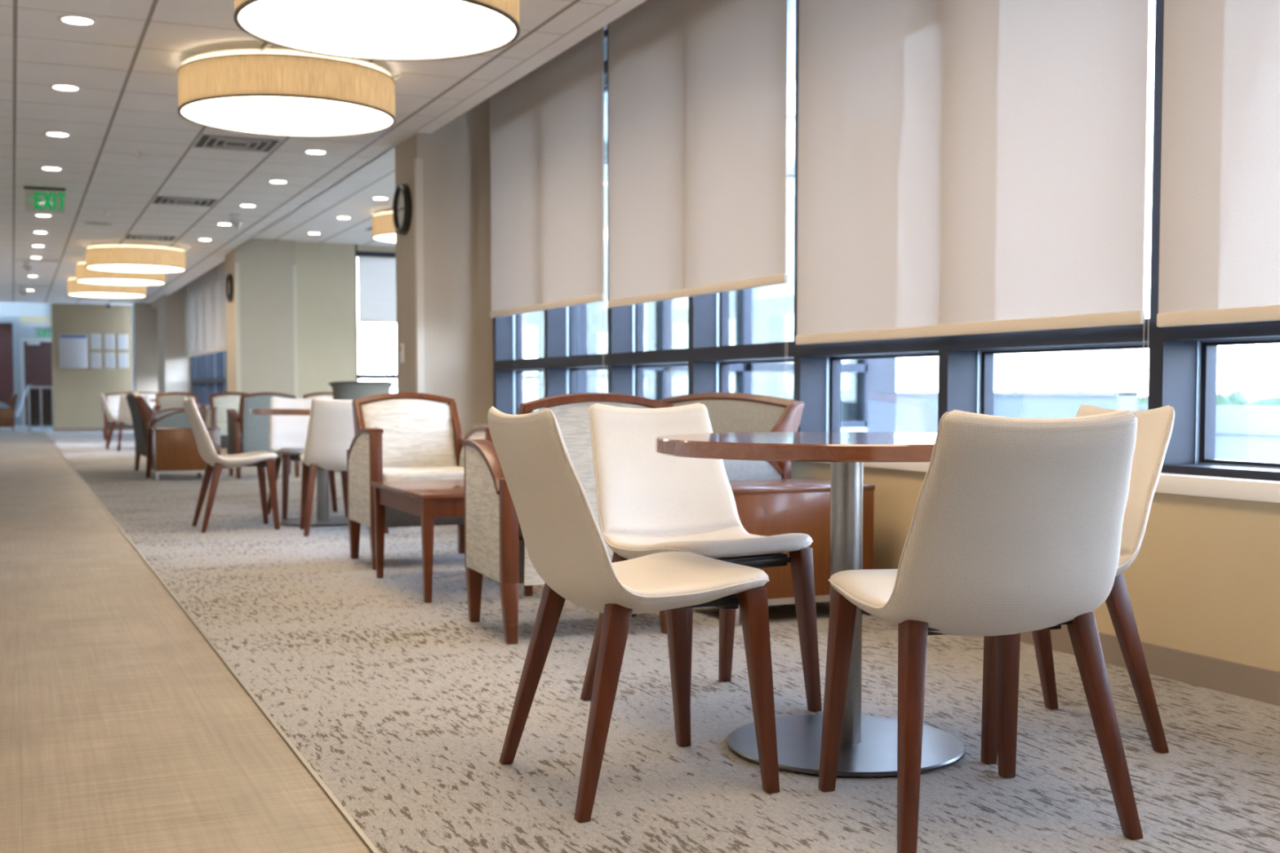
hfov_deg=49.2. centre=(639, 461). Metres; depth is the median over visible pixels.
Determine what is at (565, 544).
dining chair
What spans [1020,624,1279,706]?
baseboard
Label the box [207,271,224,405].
window
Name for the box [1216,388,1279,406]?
treeline
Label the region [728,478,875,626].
table
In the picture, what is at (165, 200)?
ceiling vent
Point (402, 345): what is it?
wall thermostat
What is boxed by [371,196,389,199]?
recessed light
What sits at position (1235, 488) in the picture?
window sill
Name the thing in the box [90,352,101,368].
notice
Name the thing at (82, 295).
diffuser
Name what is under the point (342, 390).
tub chair
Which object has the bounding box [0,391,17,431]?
armchair
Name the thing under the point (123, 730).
floor
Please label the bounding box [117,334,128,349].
notice
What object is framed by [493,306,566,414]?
window
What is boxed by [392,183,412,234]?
wall clock
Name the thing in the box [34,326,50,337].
exit sign
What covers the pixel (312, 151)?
recessed light
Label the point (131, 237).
ceiling vent
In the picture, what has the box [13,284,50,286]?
ceiling vent
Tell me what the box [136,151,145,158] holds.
sprinkler
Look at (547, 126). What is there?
roller shade
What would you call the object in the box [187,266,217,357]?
roller shade
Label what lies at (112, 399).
loveseat
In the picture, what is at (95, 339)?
notice
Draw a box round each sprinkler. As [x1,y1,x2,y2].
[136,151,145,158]
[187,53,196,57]
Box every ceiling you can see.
[0,0,623,305]
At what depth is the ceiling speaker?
15.41 m
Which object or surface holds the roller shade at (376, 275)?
attached to the window at (359, 376)
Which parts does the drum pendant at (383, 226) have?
lamp shade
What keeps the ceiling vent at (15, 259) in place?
in the ceiling at (31, 23)
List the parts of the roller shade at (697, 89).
bead chain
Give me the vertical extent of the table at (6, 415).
0.500 m
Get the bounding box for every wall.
[0,302,47,326]
[0,302,134,425]
[50,303,133,428]
[133,299,158,392]
[295,241,395,398]
[789,461,1279,671]
[1214,405,1279,462]
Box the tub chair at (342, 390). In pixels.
[328,381,395,399]
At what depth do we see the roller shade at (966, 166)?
4.99 m
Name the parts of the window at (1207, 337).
pane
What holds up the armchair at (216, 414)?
on the floor at (401, 704)
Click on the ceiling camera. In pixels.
(108, 305)
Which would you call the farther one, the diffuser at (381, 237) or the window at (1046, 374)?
the diffuser at (381, 237)
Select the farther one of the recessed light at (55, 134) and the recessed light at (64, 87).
the recessed light at (55, 134)
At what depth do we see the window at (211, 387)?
24.96 m
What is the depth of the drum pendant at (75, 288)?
22.33 m
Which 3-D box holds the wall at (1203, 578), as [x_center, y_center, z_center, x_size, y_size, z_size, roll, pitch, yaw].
[1.890,-0.846,3.731,0.265,3.070,15.730,-1,3,-24]
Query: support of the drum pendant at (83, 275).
hanging from the ceiling at (31, 23)
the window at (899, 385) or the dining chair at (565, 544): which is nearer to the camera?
the dining chair at (565, 544)
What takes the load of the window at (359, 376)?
in the wall at (326, 278)
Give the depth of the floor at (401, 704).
3.66 m
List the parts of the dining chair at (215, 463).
backrest, leg, leg, seat, seat plate, leg, leg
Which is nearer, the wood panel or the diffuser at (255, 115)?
the diffuser at (255, 115)
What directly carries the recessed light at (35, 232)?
in the ceiling at (31, 23)
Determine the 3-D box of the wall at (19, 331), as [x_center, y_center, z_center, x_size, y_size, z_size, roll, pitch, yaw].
[-13.971,-2.599,36.064,7.900,3.300,0.200,-1,3,-24]
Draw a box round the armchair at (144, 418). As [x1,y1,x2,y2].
[125,391,201,477]
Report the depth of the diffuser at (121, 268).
17.90 m
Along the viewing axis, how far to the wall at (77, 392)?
29.73 m
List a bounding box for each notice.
[89,333,101,349]
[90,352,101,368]
[103,333,115,349]
[104,352,115,368]
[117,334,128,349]
[117,353,128,368]
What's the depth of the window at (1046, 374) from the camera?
4.61 m
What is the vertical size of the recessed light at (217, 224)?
0.010 m
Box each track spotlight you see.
[18,287,27,295]
[22,261,33,271]
[229,213,243,229]
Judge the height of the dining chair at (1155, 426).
0.821 m
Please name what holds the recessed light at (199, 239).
in the ceiling at (31, 23)
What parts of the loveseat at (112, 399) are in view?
arm panel, leg, seat, seat rail, backrest, frame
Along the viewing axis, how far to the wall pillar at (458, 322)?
10.24 m
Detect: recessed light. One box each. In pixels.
[30,244,46,247]
[31,231,48,233]
[33,213,53,217]
[39,166,63,170]
[43,131,71,137]
[48,84,82,91]
[57,14,97,26]
[196,238,213,240]
[215,222,231,225]
[238,204,257,207]
[266,179,288,183]
[302,149,328,154]
[306,232,321,234]
[335,216,351,218]
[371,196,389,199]
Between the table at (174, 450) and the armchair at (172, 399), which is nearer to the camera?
the table at (174, 450)
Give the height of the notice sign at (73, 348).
0.700 m
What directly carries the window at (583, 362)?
in the wall at (1203, 578)
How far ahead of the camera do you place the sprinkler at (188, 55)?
7.71 m
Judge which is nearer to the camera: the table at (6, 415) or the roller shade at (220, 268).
the roller shade at (220, 268)
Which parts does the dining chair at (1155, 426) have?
leg, leg, seat, backrest, leg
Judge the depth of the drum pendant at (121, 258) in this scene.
17.39 m
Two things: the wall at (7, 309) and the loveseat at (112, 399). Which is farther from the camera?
the wall at (7, 309)
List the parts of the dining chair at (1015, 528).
leg, leg, seat plate, seat, leg, backrest, leg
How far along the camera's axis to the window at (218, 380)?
23.14 m
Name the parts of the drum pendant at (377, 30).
lamp shade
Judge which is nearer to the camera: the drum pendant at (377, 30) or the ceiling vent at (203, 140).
the drum pendant at (377, 30)
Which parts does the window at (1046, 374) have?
pane, pane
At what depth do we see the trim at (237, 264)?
18.32 m
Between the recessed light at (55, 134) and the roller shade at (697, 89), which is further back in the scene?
the recessed light at (55, 134)
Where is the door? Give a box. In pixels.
[20,337,52,426]
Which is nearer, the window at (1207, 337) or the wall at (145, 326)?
the window at (1207, 337)
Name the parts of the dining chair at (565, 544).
leg, backrest, leg, seat, leg, seat plate, leg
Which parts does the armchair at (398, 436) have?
leg, arm panel, leg, frame, backrest, seat, seat rail, leg, arm panel, leg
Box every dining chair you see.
[100,394,134,448]
[117,394,151,451]
[182,397,279,533]
[266,396,347,519]
[299,397,389,536]
[487,406,779,822]
[580,403,822,729]
[817,408,1142,852]
[980,404,1174,764]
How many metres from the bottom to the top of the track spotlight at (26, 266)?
0.156 m
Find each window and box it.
[191,354,207,404]
[199,352,215,405]
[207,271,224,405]
[216,277,226,392]
[355,244,396,381]
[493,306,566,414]
[547,24,632,395]
[611,293,716,400]
[693,0,826,431]
[800,336,977,432]
[947,0,1196,464]
[1160,320,1279,480]
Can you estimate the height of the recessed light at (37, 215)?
0.010 m
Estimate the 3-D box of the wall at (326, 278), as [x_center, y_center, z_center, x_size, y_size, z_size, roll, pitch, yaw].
[-2.959,-1.553,19.564,3.740,2.860,0.180,-1,3,-24]
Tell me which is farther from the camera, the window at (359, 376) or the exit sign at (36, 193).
the window at (359, 376)
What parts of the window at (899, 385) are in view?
pane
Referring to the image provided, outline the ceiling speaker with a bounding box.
[84,222,112,225]
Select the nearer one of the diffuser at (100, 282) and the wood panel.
the diffuser at (100, 282)
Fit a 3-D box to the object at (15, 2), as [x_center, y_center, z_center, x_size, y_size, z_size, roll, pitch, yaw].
[-5.141,-2.477,12.217,4.290,0.012,37.100,-1,3,-24]
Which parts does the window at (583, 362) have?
pane, pane, pane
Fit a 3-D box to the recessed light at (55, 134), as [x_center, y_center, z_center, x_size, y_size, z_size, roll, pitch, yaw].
[-4.209,-2.366,10.095,0.190,0.010,0.190,-1,3,-24]
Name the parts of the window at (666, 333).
pane, pane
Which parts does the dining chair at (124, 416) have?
leg, seat, backrest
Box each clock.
[225,273,233,302]
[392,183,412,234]
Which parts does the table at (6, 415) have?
frame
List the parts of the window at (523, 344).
pane, pane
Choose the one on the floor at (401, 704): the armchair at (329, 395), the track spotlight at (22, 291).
the armchair at (329, 395)
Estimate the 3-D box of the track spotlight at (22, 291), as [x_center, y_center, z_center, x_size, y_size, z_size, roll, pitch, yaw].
[-10.976,-3.030,24.867,0.148,0.156,0.116,1,3,10]
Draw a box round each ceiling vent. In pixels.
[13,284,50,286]
[14,258,59,262]
[122,234,177,241]
[150,195,219,207]
[191,133,283,152]
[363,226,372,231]
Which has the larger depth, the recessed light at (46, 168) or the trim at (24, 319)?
the trim at (24, 319)
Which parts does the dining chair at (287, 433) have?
leg, leg, seat, seat plate, backrest, leg, leg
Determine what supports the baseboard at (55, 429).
attached to the wall at (77, 392)
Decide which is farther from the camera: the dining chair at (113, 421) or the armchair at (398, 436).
the dining chair at (113, 421)
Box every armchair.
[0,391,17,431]
[125,391,201,477]
[152,391,207,426]
[205,391,265,461]
[226,391,300,478]
[302,391,333,399]
[346,392,492,570]
[462,392,673,644]
[659,392,804,480]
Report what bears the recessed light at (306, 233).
in the ceiling at (31, 23)
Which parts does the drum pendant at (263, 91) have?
hanger rod, lamp shade, hanger rod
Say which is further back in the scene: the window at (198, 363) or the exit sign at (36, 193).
the window at (198, 363)
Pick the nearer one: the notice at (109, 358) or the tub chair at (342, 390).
the tub chair at (342, 390)
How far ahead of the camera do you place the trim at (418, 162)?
10.11 m
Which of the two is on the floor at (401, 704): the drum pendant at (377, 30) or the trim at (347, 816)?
the trim at (347, 816)
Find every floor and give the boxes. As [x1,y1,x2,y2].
[0,425,371,852]
[44,431,1279,852]
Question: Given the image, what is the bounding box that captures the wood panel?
[0,323,13,404]
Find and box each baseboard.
[53,427,133,431]
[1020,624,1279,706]
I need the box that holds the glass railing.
[16,386,53,431]
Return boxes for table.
[0,408,14,431]
[151,426,221,480]
[248,407,348,526]
[371,479,533,603]
[655,431,965,776]
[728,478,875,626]
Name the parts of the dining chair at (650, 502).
leg, backrest, leg, seat, leg, seat plate, leg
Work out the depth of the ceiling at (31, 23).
10.68 m
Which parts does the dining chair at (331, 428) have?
leg, leg, seat, backrest, leg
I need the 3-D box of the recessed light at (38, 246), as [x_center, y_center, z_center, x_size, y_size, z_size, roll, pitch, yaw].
[-7.676,-2.753,17.813,0.190,0.010,0.190,-1,3,-24]
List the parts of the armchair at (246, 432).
leg, arm panel, leg, seat rail, panel, frame, leg, leg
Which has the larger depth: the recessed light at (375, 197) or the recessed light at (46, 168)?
the recessed light at (375, 197)
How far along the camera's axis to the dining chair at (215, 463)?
8.62 m
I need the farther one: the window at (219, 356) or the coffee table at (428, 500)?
the window at (219, 356)
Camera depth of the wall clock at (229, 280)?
18.49 m
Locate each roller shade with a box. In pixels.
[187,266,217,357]
[216,260,226,351]
[357,256,396,323]
[489,24,607,392]
[607,0,789,395]
[795,0,1155,400]
[1156,0,1279,327]
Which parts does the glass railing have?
stair rail, post, rail, post, post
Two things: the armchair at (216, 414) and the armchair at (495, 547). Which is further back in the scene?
the armchair at (216, 414)
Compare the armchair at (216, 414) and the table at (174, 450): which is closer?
the table at (174, 450)
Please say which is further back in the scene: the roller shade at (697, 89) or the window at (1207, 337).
the roller shade at (697, 89)
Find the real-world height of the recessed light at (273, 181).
0.010 m
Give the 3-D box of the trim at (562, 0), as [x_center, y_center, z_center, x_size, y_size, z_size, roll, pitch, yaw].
[-5.027,-2.469,12.051,4.562,0.012,36.703,-1,3,-24]
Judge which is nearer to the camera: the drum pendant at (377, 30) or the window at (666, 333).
the drum pendant at (377, 30)
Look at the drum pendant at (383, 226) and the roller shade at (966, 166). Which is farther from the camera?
the drum pendant at (383, 226)
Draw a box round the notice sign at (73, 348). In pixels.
[58,334,88,368]
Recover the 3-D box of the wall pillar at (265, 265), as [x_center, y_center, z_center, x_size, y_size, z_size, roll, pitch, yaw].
[-5.123,-1.614,18.886,0.780,3.050,0.960,-1,3,-24]
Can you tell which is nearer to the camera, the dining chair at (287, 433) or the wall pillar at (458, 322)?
the dining chair at (287, 433)
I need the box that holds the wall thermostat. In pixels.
[400,343,404,362]
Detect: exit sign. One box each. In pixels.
[23,186,65,210]
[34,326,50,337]
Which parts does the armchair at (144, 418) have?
panel, leg, frame, leg, arm panel, arm panel, leg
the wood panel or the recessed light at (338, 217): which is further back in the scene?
the wood panel
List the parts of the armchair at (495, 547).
leg, arm panel, leg, seat, seat rail, panel, frame, leg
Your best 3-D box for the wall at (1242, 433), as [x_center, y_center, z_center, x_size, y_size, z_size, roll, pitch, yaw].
[12.926,4.630,8.014,0.410,9.665,27.600,-1,3,-24]
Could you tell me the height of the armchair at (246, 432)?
0.850 m
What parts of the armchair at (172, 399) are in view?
leg, backrest, frame, leg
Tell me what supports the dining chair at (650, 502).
on the floor at (401, 704)
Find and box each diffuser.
[69,293,144,297]
[77,279,163,284]
[87,265,183,272]
[181,96,392,135]
[373,234,395,242]
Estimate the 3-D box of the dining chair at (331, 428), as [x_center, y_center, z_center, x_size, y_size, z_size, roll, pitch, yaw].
[-1.814,0.018,8.500,0.501,0.821,0.534,-1,3,-19]
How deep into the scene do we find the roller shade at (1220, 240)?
3.97 m
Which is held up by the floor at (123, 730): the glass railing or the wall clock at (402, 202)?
the glass railing
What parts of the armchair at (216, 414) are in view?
arm panel, leg, seat, seat rail, frame, backrest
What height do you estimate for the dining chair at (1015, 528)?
0.821 m
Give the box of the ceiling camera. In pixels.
[105,303,112,307]
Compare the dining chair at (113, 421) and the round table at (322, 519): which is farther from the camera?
the dining chair at (113, 421)
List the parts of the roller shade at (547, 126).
bead chain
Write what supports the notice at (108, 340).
attached to the wall at (77, 392)
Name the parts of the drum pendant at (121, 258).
lamp shade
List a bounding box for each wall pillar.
[156,284,191,393]
[225,239,296,395]
[395,97,493,439]
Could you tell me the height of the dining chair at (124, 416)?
0.821 m
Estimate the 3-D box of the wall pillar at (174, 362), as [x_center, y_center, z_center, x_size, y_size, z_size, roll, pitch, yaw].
[-9.088,-2.057,27.749,0.810,3.050,1.400,-1,3,-24]
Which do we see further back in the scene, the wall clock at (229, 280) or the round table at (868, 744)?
the wall clock at (229, 280)
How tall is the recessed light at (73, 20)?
0.010 m
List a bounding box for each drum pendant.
[66,277,146,297]
[75,261,165,285]
[85,240,190,273]
[177,43,403,137]
[233,0,519,61]
[371,210,395,243]
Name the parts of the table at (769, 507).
frame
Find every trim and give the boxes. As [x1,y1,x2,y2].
[0,0,619,303]
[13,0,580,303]
[20,315,51,323]
[44,431,379,852]
[235,262,297,398]
[274,169,395,244]
[413,157,424,393]
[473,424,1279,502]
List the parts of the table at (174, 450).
frame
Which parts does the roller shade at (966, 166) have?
bead chain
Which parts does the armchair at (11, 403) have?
arm panel, frame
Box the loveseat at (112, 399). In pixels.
[102,391,163,440]
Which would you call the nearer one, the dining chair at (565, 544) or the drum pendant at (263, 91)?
the dining chair at (565, 544)
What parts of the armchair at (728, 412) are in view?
backrest, arm panel, leg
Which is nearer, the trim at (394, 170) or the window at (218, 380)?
the trim at (394, 170)
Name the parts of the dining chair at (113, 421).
backrest, leg, leg, seat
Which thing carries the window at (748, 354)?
in the wall at (1203, 578)
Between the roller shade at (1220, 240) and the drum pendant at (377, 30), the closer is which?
the roller shade at (1220, 240)
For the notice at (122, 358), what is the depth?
30.00 m
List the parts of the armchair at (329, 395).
backrest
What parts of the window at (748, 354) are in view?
pane, pane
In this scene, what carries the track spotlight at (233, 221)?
attached to the ceiling at (31, 23)
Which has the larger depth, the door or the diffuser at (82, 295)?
the door

